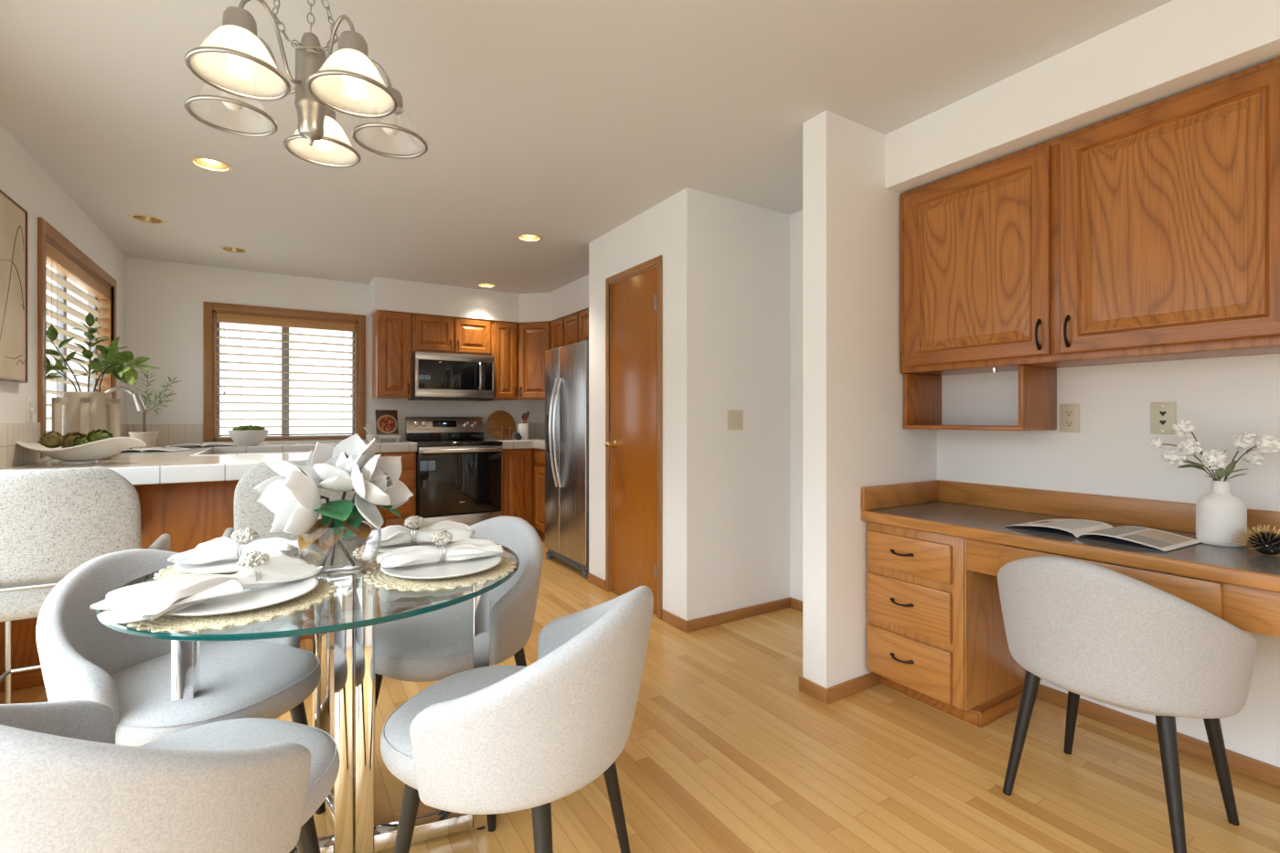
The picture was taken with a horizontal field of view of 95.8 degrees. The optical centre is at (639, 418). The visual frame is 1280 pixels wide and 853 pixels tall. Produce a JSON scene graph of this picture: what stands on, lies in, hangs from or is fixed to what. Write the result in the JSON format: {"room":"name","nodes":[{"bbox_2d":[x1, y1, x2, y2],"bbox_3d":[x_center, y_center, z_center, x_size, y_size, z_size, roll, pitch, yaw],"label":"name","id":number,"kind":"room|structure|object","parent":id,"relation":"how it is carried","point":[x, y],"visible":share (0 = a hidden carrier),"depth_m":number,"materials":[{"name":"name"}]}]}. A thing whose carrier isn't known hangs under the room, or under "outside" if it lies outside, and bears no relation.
{"room":"dining area","nodes":[
{"label":"dining area","id":0,"kind":"room"},
{"bbox_2d":[0,123,126,461],"bbox_3d":[-1.993,-0.050,1.160,0.120,2.440,8.080,0,0,-32],"label":"wall","id":1,"kind":"structure","parent":0,"point":[23,179],"depth_m":2.84,"materials":[{"name":"white paint"}]},
{"bbox_2d":[0,189,27,383],"bbox_3d":[-2.670,-0.560,2.388,0.032,0.790,0.640,0,0,-32],"label":"canvas art","id":2,"kind":"object","parent":1,"relation":"attached to","point":[13,217],"visible":1,"depth_m":2.54,"materials":[{"name":"beige fabric"}]},
{"bbox_2d":[0,422,127,469],"bbox_3d":[-3.320,0.117,3.409,0.012,0.197,2.660,0,0,-32],"label":"trim","id":3,"kind":"structure","parent":1,"relation":"attached to","point":[12,454],"depth_m":2.63,"materials":[{"name":"tile"}]},
{"bbox_2d":[37,217,116,458],"bbox_3d":[-3.440,-0.403,3.493,0.138,1.195,1.550,0,0,-32],"label":"window","id":4,"kind":"structure","parent":1,"relation":"in","point":[45,229],"depth_m":3.27,"materials":[{"name":"brown wood"}]},
{"bbox_2d":[46,241,109,432],"bbox_3d":[-3.421,-0.373,3.505,0.066,1.089,1.378,0,0,-32],"label":"window blind","id":5,"kind":"object","parent":4,"relation":"attached to","point":[56,260],"visible":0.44,"depth_m":3.43,"materials":[{"name":"beige"}]},
{"bbox_2d":[126,256,544,444],"bbox_3d":[-2.486,-0.050,5.569,3.715,2.440,0.120,0,0,-32],"label":"wall","id":6,"kind":"structure","parent":0,"point":[165,300],"depth_m":4.76,"materials":[{"name":"white paint"}]},
{"bbox_2d":[202,301,365,442],"bbox_3d":[-3.128,-0.388,5.157,1.220,1.165,0.138,0,0,-32],"label":"window","id":7,"kind":"structure","parent":6,"relation":"in","point":[210,333],"depth_m":5.08,"materials":[{"name":"brown wood"}]},
{"bbox_2d":[216,312,355,438],"bbox_3d":[-3.116,-0.358,5.138,1.048,1.059,0.066,0,0,-32],"label":"window blind","id":8,"kind":"object","parent":7,"relation":"attached to","point":[228,318],"visible":0.93,"depth_m":5.12,"materials":[{"name":"beige plastic"}]},
{"bbox_2d":[128,422,544,445],"bbox_3d":[-2.446,0.129,5.516,3.703,0.173,0.012,0,0,-32],"label":"trim","id":9,"kind":"structure","parent":6,"relation":"attached to","point":[168,434],"depth_m":4.74,"materials":[{"name":"tile"}]},
{"bbox_2d":[372,309,413,398],"bbox_3d":[-2.306,-0.587,5.393,0.305,0.786,0.369,0,0,-32],"label":"upper cabinet","id":10,"kind":"object","parent":6,"relation":"attached to","point":[392,332],"visible":1,"depth_m":5.26,"materials":[{"name":"brown wood"}]},
{"bbox_2d":[413,313,491,355],"bbox_3d":[-1.861,-0.802,5.671,0.745,0.355,0.369,0,0,-32],"label":"upper cabinet","id":11,"kind":"object","parent":6,"relation":"attached to","point":[435,334],"visible":0.97,"depth_m":5.53,"materials":[{"name":"brown wood"}]},
{"bbox_2d":[407,351,494,401],"bbox_3d":[-1.838,-0.399,5.629,0.741,0.437,0.454,0,0,-32],"label":"microwave oven","id":12,"kind":"object","parent":11,"relation":"attached to","point":[436,376],"visible":0.99,"depth_m":5.46,"materials":[{"name":"grey metal"}]},
{"bbox_2d":[491,320,518,400],"bbox_3d":[-1.430,-0.587,5.940,0.270,0.786,0.369,0,0,-32],"label":"upper cabinet","id":13,"kind":"object","parent":6,"relation":"attached to","point":[505,335],"visible":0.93,"depth_m":5.81,"materials":[{"name":"brown wood"}]},
{"bbox_2d":[368,274,588,322],"bbox_3d":[-1.124,-1.125,5.026,1.980,0.290,2.245,0,0,-32],"label":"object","id":14,"kind":"structure","parent":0,"point":[384,293],"depth_m":5.51,"materials":[{"name":"white paint"}]},
{"bbox_2d":[518,321,552,400],"bbox_3d":[-1.048,-0.587,5.929,0.368,0.786,0.249,0,0,13],"label":"upper cabinet","id":15,"kind":"object","parent":14,"relation":"attached to","point":[534,337],"visible":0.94,"depth_m":5.84,"materials":[{"name":"brown wood"}]},
{"bbox_2d":[550,308,588,349],"bbox_3d":[-0.300,-0.805,5.199,0.379,0.350,1.665,0,0,-32],"label":"upper cabinet","id":16,"kind":"object","parent":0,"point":[573,328],"visible":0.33,"depth_m":5.41,"materials":[{"name":"brown wood"}]},
{"bbox_2d":[0,0,1172,293],"bbox_3d":[-0.367,-1.350,2.176,3.915,0.160,8.080,0,0,-32],"label":"ceiling","id":17,"kind":"structure","parent":0,"point":[563,122],"depth_m":2.38,"materials":[{"name":"white paint"}]},
{"bbox_2d":[187,156,234,172],"bbox_3d":[-2.143,-1.312,2.887,0.190,0.092,0.190,0,0,-32],"label":"recessed light","id":18,"kind":"object","parent":17,"relation":"in","point":[208,164],"visible":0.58,"depth_m":2.92,"materials":[{"name":"beige metal"}]},
{"bbox_2d":[183,0,427,167],"bbox_3d":[-0.917,-1.018,1.581,0.610,0.527,0.590,0,0,16],"label":"chandelier","id":19,"kind":"object","parent":17,"relation":"hanging from","point":[232,59],"visible":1,"depth_m":1.52,"materials":[{"name":"white glass"}]},
{"bbox_2d":[0,536,1279,852],"bbox_3d":[-0.367,1.210,2.176,3.915,0.080,8.080,0,0,-32],"label":"floor","id":20,"kind":"structure","parent":0,"point":[724,751],"depth_m":1.88,"materials":[{"name":"brown wood"}]},
{"bbox_2d":[0,466,170,703],"bbox_3d":[-2.093,0.668,2.123,0.546,1.004,0.500,0,0,-32],"label":"bar stool","id":21,"kind":"object","parent":20,"relation":"on","point":[53,522],"visible":0.79,"depth_m":1.95,"materials":[{"name":"white fabric"}]},
{"bbox_2d":[0,480,310,693],"bbox_3d":[-2.309,0.730,2.955,1.245,0.880,0.740,0,0,-32],"label":"base cabinet","id":22,"kind":"object","parent":20,"relation":"on","point":[193,514],"visible":0.02,"depth_m":2.78,"materials":[{"name":"brown wood"}]},
{"bbox_2d":[0,699,339,852],"bbox_3d":[-0.890,0.777,1.045,0.600,0.789,0.641,0,0,17],"label":"upholstered chair","id":23,"kind":"object","parent":20,"relation":"on","point":[246,784],"visible":1,"depth_m":0.86,"materials":[{"name":"grey fabric"}]},
{"bbox_2d":[35,548,323,814],"bbox_3d":[-1.226,0.777,1.584,0.641,0.789,0.600,0,0,17],"label":"upholstered chair","id":24,"kind":"object","parent":20,"relation":"on","point":[81,657],"visible":0.64,"depth_m":1.51,"materials":[{"name":"grey fabric"}]},
{"bbox_2d":[222,459,371,653],"bbox_3d":[-1.489,0.668,2.525,0.546,1.004,0.500,0,0,-32],"label":"bar stool","id":25,"kind":"object","parent":20,"relation":"on","point":[249,512],"visible":0.32,"depth_m":2.28,"materials":[{"name":"white fabric"}]},
{"bbox_2d":[96,535,519,852],"bbox_3d":[-0.811,0.787,1.557,0.952,0.765,0.952,0,0,-32],"label":"dining table","id":26,"kind":"object","parent":20,"relation":"on","point":[349,806],"visible":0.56,"depth_m":1.53,"materials":[{"name":"clear glass"}]},
{"bbox_2d":[127,576,337,632],"bbox_3d":[-0.889,0.402,1.284,0.386,0.006,0.384,0,0,-32],"label":"placemat","id":27,"kind":"object","parent":26,"relation":"on","point":[173,624],"visible":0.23,"depth_m":1.17,"materials":[{"name":"wicker"}]},
{"bbox_2d":[166,576,318,616],"bbox_3d":[-0.889,0.391,1.284,0.307,0.016,0.307,0,0,-32],"label":"plate","id":28,"kind":"object","parent":27,"relation":"on","point":[272,594],"visible":0.57,"depth_m":1.25,"materials":[{"name":"white ceramic"}]},
{"bbox_2d":[89,554,322,624],"bbox_3d":[-0.929,0.351,1.266,0.211,0.064,0.413,0,0,34],"label":"napkin","id":29,"kind":"object","parent":28,"relation":"on","point":[149,600],"visible":0.99,"depth_m":1.19,"materials":[{"name":"white fabric"}]},
{"bbox_2d":[236,550,269,589],"bbox_3d":[-0.885,0.346,1.322,0.068,0.086,0.062,0,0,34],"label":"napkin ring","id":30,"kind":"object","parent":29,"relation":"on","point":[252,559],"visible":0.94,"depth_m":1.31,"materials":[{"name":"silver metal"}]},
{"bbox_2d":[236,550,269,568],"bbox_3d":[-0.885,0.323,1.322,0.068,0.039,0.062,0,0,34],"label":"flower","id":31,"kind":"object","parent":30,"relation":"on","point":[252,559],"depth_m":1.31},
{"bbox_2d":[153,548,323,580],"bbox_3d":[-1.092,0.402,1.596,0.386,0.006,0.384,0,0,-32],"label":"placemat","id":32,"kind":"object","parent":26,"relation":"on","point":[312,557],"visible":0.05,"depth_m":1.53,"materials":[{"name":"fabric"}]},
{"bbox_2d":[172,548,308,574],"bbox_3d":[-1.092,0.391,1.596,0.307,0.016,0.307,0,0,-32],"label":"plate","id":33,"kind":"object","parent":32,"relation":"on","point":[227,566],"visible":0.38,"depth_m":1.52,"materials":[{"name":"white ceramic"}]},
{"bbox_2d":[167,536,303,564],"bbox_3d":[-1.096,0.356,1.609,0.304,0.053,0.203,0,0,-11],"label":"napkin","id":34,"kind":"object","parent":33,"relation":"on","point":[224,548],"visible":0.74,"depth_m":1.57,"materials":[{"name":"white fabric"}]},
{"bbox_2d":[230,527,258,557],"bbox_3d":[-1.092,0.346,1.597,0.063,0.088,0.073,0,0,-7],"label":"napkin ring","id":35,"kind":"object","parent":34,"relation":"on","point":[241,536],"visible":0.95,"depth_m":1.58,"materials":[{"name":"silver metal"}]},
{"bbox_2d":[230,527,258,543],"bbox_3d":[-1.092,0.322,1.597,0.063,0.040,0.073,0,0,-7],"label":"flower","id":36,"kind":"object","parent":35,"relation":"on","point":[241,536],"depth_m":1.58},
{"bbox_2d":[297,527,381,577],"bbox_3d":[-0.785,0.336,1.514,0.196,0.136,0.196,0,0,-32],"label":"glass vase","id":37,"kind":"object","parent":26,"relation":"on","point":[380,528],"visible":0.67,"depth_m":1.48,"materials":[{"name":"clear glass"}]},
{"bbox_2d":[253,459,355,566],"bbox_3d":[-0.844,0.245,1.462,0.220,0.283,0.223,0,0,-32],"label":"flower","id":38,"kind":"object","parent":37,"relation":"in","point":[294,497],"visible":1,"depth_m":1.41,"materials":[{"name":"white plant"}]},
{"bbox_2d":[294,433,391,565],"bbox_3d":[-0.787,0.213,1.526,0.217,0.345,0.227,0,0,-32],"label":"stem","id":39,"kind":"object","parent":37,"relation":"in","point":[330,466],"visible":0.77,"depth_m":1.50,"materials":[{"name":"white plant"}]},
{"bbox_2d":[320,437,413,567],"bbox_3d":[-0.699,0.219,1.525,0.192,0.336,0.187,0,0,29],"label":"flower","id":40,"kind":"object","parent":37,"relation":"in","point":[392,494],"visible":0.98,"depth_m":1.50,"materials":[{"name":"white plant"}]},
{"bbox_2d":[352,537,477,562],"bbox_3d":[-0.687,0.402,1.812,0.386,0.006,0.384,0,0,-32],"label":"placemat","id":41,"kind":"object","parent":26,"relation":"on","point":[364,552],"visible":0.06,"depth_m":1.72,"materials":[{"name":"wicker"}]},
{"bbox_2d":[368,537,471,552],"bbox_3d":[-0.687,0.391,1.812,0.307,0.016,0.307,0,0,-32],"label":"plate","id":42,"kind":"object","parent":41,"relation":"on","point":[382,549],"visible":0.12,"depth_m":1.79,"materials":[{"name":"white ceramic"}]},
{"bbox_2d":[365,520,474,547],"bbox_3d":[-0.683,0.355,1.804,0.327,0.056,0.133,0,0,-14],"label":"napkin","id":43,"kind":"object","parent":42,"relation":"on","point":[389,535],"visible":0.84,"depth_m":1.78,"materials":[{"name":"white fabric"}]},
{"bbox_2d":[363,555,516,591],"bbox_3d":[-0.527,0.402,1.547,0.386,0.006,0.384,0,0,-32],"label":"placemat","id":44,"kind":"object","parent":26,"relation":"on","point":[376,576],"visible":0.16,"depth_m":1.44,"materials":[{"name":"wicker"}]},
{"bbox_2d":[380,554,501,579],"bbox_3d":[-0.527,0.391,1.547,0.307,0.016,0.307,0,0,-32],"label":"plate","id":45,"kind":"object","parent":44,"relation":"on","point":[449,569],"visible":0.59,"depth_m":1.51,"materials":[{"name":"white ceramic"}]},
{"bbox_2d":[376,538,503,567],"bbox_3d":[-0.541,0.359,1.569,0.322,0.049,0.135,0,0,-28],"label":"napkin","id":46,"kind":"object","parent":45,"relation":"on","point":[464,549],"visible":1,"depth_m":1.54,"materials":[{"name":"white fabric"}]},
{"bbox_2d":[428,530,452,563],"bbox_3d":[-0.539,0.345,1.564,0.061,0.089,0.067,0,0,-30],"label":"napkin ring","id":47,"kind":"object","parent":46,"relation":"on","point":[441,538],"visible":0.99,"depth_m":1.54,"materials":[{"name":"silver metal"}]},
{"bbox_2d":[428,530,452,545],"bbox_3d":[-0.539,0.321,1.564,0.061,0.041,0.067,0,0,-30],"label":"flower","id":48,"kind":"object","parent":47,"relation":"on","point":[441,538],"depth_m":1.55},
{"bbox_2d":[356,451,415,547],"bbox_3d":[-2.721,0.730,4.963,1.405,0.880,0.619,0,0,-32],"label":"base cabinet","id":49,"kind":"object","parent":20,"relation":"on","point":[408,475],"visible":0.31,"depth_m":5.02,"materials":[{"name":"brown wood"}]},
{"bbox_2d":[0,440,417,485],"bbox_3d":[-2.450,0.249,3.937,2.047,0.079,2.685,0,0,-32],"label":"countertop","id":50,"kind":"structure","parent":49,"relation":"on","point":[225,463],"depth_m":2.92,"materials":[{"name":"tile"}]},
{"bbox_2d":[16,437,146,465],"bbox_3d":[-2.650,0.149,2.730,0.604,0.132,0.340,0,0,6],"label":"bowl","id":51,"kind":"object","parent":50,"relation":"on","point":[87,453],"visible":0.94,"depth_m":2.66,"materials":[{"name":"white ceramic"}]},
{"bbox_2d":[37,430,63,447],"bbox_3d":[-2.765,0.098,2.719,0.091,0.082,0.092,0,0,23],"label":"artichoke","id":52,"kind":"object","parent":51,"relation":"in","point":[51,439],"visible":0.94,"depth_m":2.70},
{"bbox_2d":[51,391,120,459],"bbox_3d":[-2.901,0.038,3.018,0.284,0.353,0.229,0,0,0],"label":"vase","id":53,"kind":"object","parent":50,"relation":"on","point":[83,412],"visible":0.57,"depth_m":2.96,"materials":[{"name":"beige ceramic"}]},
{"bbox_2d":[46,324,87,391],"bbox_3d":[-3.053,-0.206,3.001,0.284,0.798,0.193,0,0,-32],"label":"leafy branch","id":54,"kind":"object","parent":53,"relation":"in","point":[52,334],"visible":0.6,"depth_m":3.00,"materials":[{"name":"green plant"}]},
{"bbox_2d":[66,312,110,392],"bbox_3d":[-2.917,-0.185,3.060,0.170,0.756,0.156,0,0,-32],"label":"leafy branch","id":55,"kind":"object","parent":53,"relation":"in","point":[90,319],"visible":0.83,"depth_m":3.04,"materials":[{"name":"green plant"}]},
{"bbox_2d":[89,343,159,392],"bbox_3d":[-2.710,-0.100,2.988,0.349,0.586,0.208,0,0,-10],"label":"leafy branch","id":56,"kind":"object","parent":53,"relation":"in","point":[122,372],"visible":0.98,"depth_m":2.99,"materials":[{"name":"green plant"}]},
{"bbox_2d":[128,431,158,448],"bbox_3d":[-3.461,0.153,4.028,0.156,0.122,0.156,0,0,-32],"label":"plant pot","id":57,"kind":"object","parent":50,"relation":"on","point":[149,438],"visible":0.73,"depth_m":3.99,"materials":[{"name":"beige ceramic"}]},
{"bbox_2d":[120,447,191,452],"bbox_3d":[-3.201,0.203,3.801,0.325,0.022,0.246,0,0,-12],"label":"open book","id":58,"kind":"object","parent":50,"relation":"on","point":[152,449],"visible":0.94,"depth_m":3.76,"materials":[{"name":"white paper"}]},
{"bbox_2d":[228,429,268,446],"bbox_3d":[-3.141,0.153,4.640,0.272,0.123,0.272,0,0,-32],"label":"round bowl","id":59,"kind":"object","parent":50,"relation":"on","point":[242,438],"visible":0.94,"depth_m":4.55,"materials":[{"name":"white ceramic"}]},
{"bbox_2d":[375,434,401,442],"bbox_3d":[-2.354,0.098,5.380,0.220,0.233,0.120,0,0,-36],"label":"book stand","id":60,"kind":"object","parent":50,"relation":"on","point":[396,438],"visible":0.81,"depth_m":5.34,"materials":[{"name":"white plastic"}]},
{"bbox_2d":[374,409,398,435],"bbox_3d":[-2.357,0.032,5.384,0.190,0.231,0.072,0,0,-36],"label":"cookbook","id":61,"kind":"object","parent":60,"relation":"on","point":[386,420],"visible":0.9,"depth_m":5.38,"materials":[{"name":"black paper"}]},
{"bbox_2d":[405,416,502,530],"bbox_3d":[-1.773,0.576,5.494,0.753,1.188,0.733,0,0,-32],"label":"oven range","id":62,"kind":"object","parent":20,"relation":"on","point":[458,471],"visible":0.87,"depth_m":5.27,"materials":[{"name":"black metal"}]},
{"bbox_2d":[406,439,502,447],"bbox_3d":[-1.774,0.229,5.495,0.753,0.033,0.620,0,0,-32],"label":"cooktop","id":63,"kind":"object","parent":62,"relation":"in","point":[421,442],"depth_m":5.30,"materials":[{"name":"black glass"}]},
{"bbox_2d":[374,515,543,711],"bbox_3d":[-0.642,0.777,2.010,0.600,0.789,0.641,0,0,27],"label":"upholstered chair","id":64,"kind":"object","parent":20,"relation":"on","point":[433,645],"visible":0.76,"depth_m":1.89,"materials":[{"name":"grey fabric"}]},
{"bbox_2d":[380,586,653,852],"bbox_3d":[-0.280,0.777,1.377,0.641,0.789,0.600,0,0,19],"label":"upholstered chair","id":65,"kind":"object","parent":20,"relation":"on","point":[490,741],"visible":1,"depth_m":1.14,"materials":[{"name":"white fabric"}]},
{"bbox_2d":[500,448,534,528],"bbox_3d":[-1.335,0.730,5.835,0.340,0.880,0.629,0,0,-32],"label":"base cabinet","id":66,"kind":"object","parent":20,"relation":"on","point":[517,465],"visible":0.33,"depth_m":5.57,"materials":[{"name":"brown wood"}]},
{"bbox_2d":[533,448,544,539],"bbox_3d":[-0.754,0.730,5.737,0.579,0.880,1.410,0,0,-32],"label":"base cabinet","id":67,"kind":"object","parent":20,"relation":"on","point":[538,453],"visible":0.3,"depth_m":5.53,"materials":[{"name":"brown wood"}]},
{"bbox_2d":[483,437,544,449],"bbox_3d":[-0.892,0.250,5.663,0.912,0.078,1.410,0,0,-32],"label":"countertop","id":68,"kind":"structure","parent":67,"relation":"on","point":[537,442],"depth_m":5.56,"materials":[{"name":"tile"}]},
{"bbox_2d":[486,410,514,438],"bbox_3d":[-1.463,0.064,6.088,0.304,0.302,0.065,0,0,-32],"label":"cutting board","id":69,"kind":"object","parent":68,"relation":"on","point":[498,419],"visible":0.88,"depth_m":6.08,"materials":[{"name":"brown wood"}]},
{"bbox_2d":[544,339,588,578],"bbox_3d":[-0.309,0.295,4.707,0.836,1.750,0.762,0,0,-32],"label":"refrigerator","id":70,"kind":"object","parent":20,"relation":"on","point":[566,367],"visible":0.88,"depth_m":4.46,"materials":[{"name":"grey metal"}]},
{"bbox_2d":[866,521,1037,727],"bbox_3d":[1.305,0.803,2.450,0.589,0.733,0.437,0,0,-32],"label":"base cabinet","id":71,"kind":"object","parent":20,"relation":"on","point":[936,637],"visible":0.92,"depth_m":2.26,"materials":[{"name":"brown wood"}]},
{"bbox_2d":[860,480,1279,592],"bbox_3d":[1.752,0.366,1.748,0.575,0.142,2.108,0,0,-32],"label":"desk","id":72,"kind":"object","parent":71,"relation":"on","point":[982,512],"visible":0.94,"depth_m":2.14,"materials":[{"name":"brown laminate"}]},
{"bbox_2d":[1004,519,1201,552],"bbox_3d":[1.558,0.381,1.970,0.276,0.026,0.457,0,0,-29],"label":"open magazine","id":73,"kind":"object","parent":72,"relation":"on","point":[1127,536],"visible":1,"depth_m":1.90,"materials":[{"name":"white paper"}]},
{"bbox_2d":[1042,519,1101,529],"bbox_3d":[1.521,0.370,2.036,0.216,0.004,0.097,0,0,-29],"label":"picture","id":74,"kind":"object","parent":73,"relation":"on","point":[1067,524],"depth_m":2.02,"materials":[{"name":"grey paper"}]},
{"bbox_2d":[1087,526,1148,535],"bbox_3d":[1.583,0.372,1.919,0.232,0.008,0.086,0,0,-29],"label":"picture","id":75,"kind":"object","parent":73,"relation":"on","point":[1117,530],"depth_m":1.90,"materials":[{"name":"grey paper"}]},
{"bbox_2d":[1121,533,1173,547],"bbox_3d":[1.575,0.378,1.794,0.097,0.015,0.099,0,0,-29],"label":"picture","id":76,"kind":"object","parent":73,"relation":"on","point":[1143,540],"depth_m":1.79,"materials":[{"name":"beige paper"}]},
{"bbox_2d":[1135,529,1192,543],"bbox_3d":[1.679,0.378,1.854,0.127,0.016,0.104,0,0,-29],"label":"picture","id":77,"kind":"object","parent":73,"relation":"on","point":[1162,536],"depth_m":1.85,"materials":[{"name":"beige paper"}]},
{"bbox_2d":[1195,480,1247,547],"bbox_3d":[1.832,0.295,1.823,0.114,0.199,0.114,0,0,-32],"label":"ceramic vase","id":78,"kind":"object","parent":72,"relation":"on","point":[1220,514],"visible":0.93,"depth_m":1.79,"materials":[{"name":"white ceramic"}]},
{"bbox_2d":[1148,437,1215,480],"bbox_3d":[1.770,0.154,1.885,0.061,0.182,0.174,0,0,-32],"label":"stem","id":79,"kind":"object","parent":78,"relation":"in","point":[1190,446],"visible":0.94,"depth_m":1.87,"materials":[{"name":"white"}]},
{"bbox_2d":[1161,449,1215,480],"bbox_3d":[1.772,0.173,1.865,0.050,0.144,0.138,0,0,-32],"label":"stem","id":80,"kind":"object","parent":78,"relation":"in","point":[1173,456],"visible":0.99,"depth_m":1.88,"materials":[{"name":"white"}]},
{"bbox_2d":[1171,418,1226,480],"bbox_3d":[1.808,0.122,1.871,0.058,0.246,0.132,0,0,-41],"label":"stem","id":81,"kind":"object","parent":78,"relation":"in","point":[1181,427],"visible":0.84,"depth_m":1.89,"materials":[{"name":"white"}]},
{"bbox_2d":[1201,448,1228,480],"bbox_3d":[1.800,0.170,1.810,0.062,0.150,0.063,0,0,-32],"label":"stem","id":82,"kind":"object","parent":78,"relation":"in","point":[1215,459],"visible":1,"depth_m":1.80,"materials":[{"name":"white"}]},
{"bbox_2d":[1223,431,1264,480],"bbox_3d":[1.874,0.142,1.796,0.065,0.206,0.093,0,0,-32],"label":"stem","id":83,"kind":"object","parent":78,"relation":"in","point":[1242,442],"visible":0.97,"depth_m":1.78,"materials":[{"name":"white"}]},
{"bbox_2d":[1224,435,1279,480],"bbox_3d":[1.864,0.147,1.758,0.057,0.197,0.148,0,0,-32],"label":"stem","id":84,"kind":"object","parent":78,"relation":"in","point":[1268,443],"visible":1,"depth_m":1.73,"materials":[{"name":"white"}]},
{"bbox_2d":[1224,524,1279,554],"bbox_3d":[1.822,0.351,1.677,0.165,0.086,0.166,0,0,-32],"label":"ornament","id":85,"kind":"object","parent":72,"relation":"on","point":[1265,541],"visible":1,"depth_m":1.67,"materials":[{"name":"black"}]},
{"bbox_2d":[966,538,1279,638],"bbox_3d":[1.653,0.498,1.431,0.039,0.123,1.675,0,0,-32],"label":"drawer","id":86,"kind":"object","parent":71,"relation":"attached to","point":[1252,610],"visible":0.56,"depth_m":1.58,"materials":[{"name":"brown wood"}]},
{"bbox_2d":[997,555,1258,852],"bbox_3d":[1.418,0.777,1.729,0.641,0.789,0.600,0,0,-32],"label":"upholstered chair","id":87,"kind":"object","parent":20,"relation":"on","point":[1092,631],"visible":1,"depth_m":1.51,"materials":[{"name":"white fabric"}]},
{"bbox_2d":[588,187,789,620],"bbox_3d":[0.284,-0.050,3.886,0.800,2.440,1.180,0,0,-32],"label":"wall","id":88,"kind":"structure","parent":0,"point":[726,261],"depth_m":3.36,"materials":[{"name":"white paint"}]},
{"bbox_2d":[605,255,662,618],"bbox_3d":[-0.035,0.107,3.666,0.174,2.125,0.675,0,0,-32],"label":"door","id":89,"kind":"structure","parent":88,"relation":"in","point":[634,304],"depth_m":3.65,"materials":[{"name":"brown wood"}]},
{"bbox_2d":[727,410,743,429],"bbox_3d":[0.557,0.008,3.349,0.115,0.115,0.020,0,0,-32],"label":"light switch","id":90,"kind":"object","parent":88,"relation":"attached to","point":[735,418],"visible":1,"depth_m":3.35,"materials":[{"name":"beige plastic"}]},
{"bbox_2d":[684,597,791,632],"bbox_3d":[0.595,1.139,3.377,0.813,0.062,0.013,0,0,-32],"label":"baseboard","id":91,"kind":"structure","parent":88,"relation":"attached to","point":[701,623],"depth_m":3.35,"materials":[{"name":"brown wood"}]},
{"bbox_2d":[802,110,937,688],"bbox_3d":[1.069,-0.050,2.640,0.790,2.440,0.125,0,0,-32],"label":"wall partition","id":92,"kind":"structure","parent":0,"point":[855,437],"depth_m":2.46,"materials":[{"name":"white paint"}]},
{"bbox_2d":[799,675,828,704],"bbox_3d":[0.728,1.139,2.427,0.013,0.062,0.151,0,0,-32],"label":"baseboard","id":93,"kind":"structure","parent":92,"relation":"attached to","point":[811,688],"depth_m":2.42,"materials":[{"name":"brown wood"}]},
{"bbox_2d":[827,672,880,703],"bbox_3d":[0.931,1.139,2.473,0.380,0.062,0.013,0,0,-32],"label":"baseboard","id":94,"kind":"structure","parent":92,"relation":"attached to","point":[839,691],"depth_m":2.45,"materials":[{"name":"brown wood"}]},
{"bbox_2d":[860,480,938,511],"bbox_3d":[1.191,0.345,2.628,0.555,0.100,0.020,0,0,-32],"label":"backsplash","id":95,"kind":"structure","parent":92,"relation":"attached to","point":[895,495],"depth_m":2.60,"materials":[{"name":"brown wood"}]},
{"bbox_2d":[789,210,1279,767],"bbox_3d":[1.260,-0.050,3.193,0.120,2.440,8.080,0,0,-32],"label":"wall","id":96,"kind":"structure","parent":0,"point":[1223,398],"depth_m":2.19,"materials":[{"name":"white paint"}]},
{"bbox_2d":[1059,404,1079,432],"bbox_3d":[1.727,-0.002,2.323,0.010,0.115,0.070,0,0,-32],"label":"power outlet","id":97,"kind":"object","parent":96,"relation":"attached to","point":[1069,413],"visible":1,"depth_m":2.32,"materials":[{"name":"beige plastic"}]},
{"bbox_2d":[899,57,1279,375],"bbox_3d":[1.614,-0.615,2.179,0.353,0.815,1.225,0,0,-32],"label":"upper cabinet","id":98,"kind":"object","parent":96,"relation":"attached to","point":[1150,232],"visible":1,"depth_m":1.95,"materials":[{"name":"brown wood"}]},
{"bbox_2d":[903,364,1056,430],"bbox_3d":[1.453,-0.080,2.502,0.284,0.253,0.503,0,0,-32],"label":"cubby shelf","id":99,"kind":"object","parent":98,"relation":"attached to","point":[1037,385],"visible":1,"depth_m":2.36,"materials":[{"name":"brown wood"}]},
{"bbox_2d":[938,480,1279,538],"bbox_3d":[1.988,0.345,1.895,0.020,0.100,2.108,0,0,-32],"label":"backsplash","id":100,"kind":"structure","parent":96,"relation":"attached to","point":[1148,513],"depth_m":2.25,"materials":[{"name":"brown wood"}]},
{"bbox_2d":[1037,683,1279,788],"bbox_3d":[2.478,1.139,1.118,0.013,0.062,3.070,0,0,-32],"label":"baseboard","id":101,"kind":"structure","parent":96,"relation":"attached to","point":[1256,769],"depth_m":2.09,"materials":[{"name":"brown wood"}]},
{"bbox_2d":[1151,402,1175,434],"bbox_3d":[1.881,-0.002,2.078,0.008,0.115,0.070,0,0,-32],"label":"phone jack","id":102,"kind":"object","parent":96,"relation":"attached to","point":[1163,414],"visible":0.95,"depth_m":2.08,"materials":[{"name":"beige plastic"}]},
{"bbox_2d":[885,0,1279,193],"bbox_3d":[2.197,-1.150,1.202,0.400,0.240,3.510,0,0,-32],"label":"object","id":103,"kind":"structure","parent":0,"point":[1176,47],"depth_m":1.94,"materials":[{"name":"white paint"}]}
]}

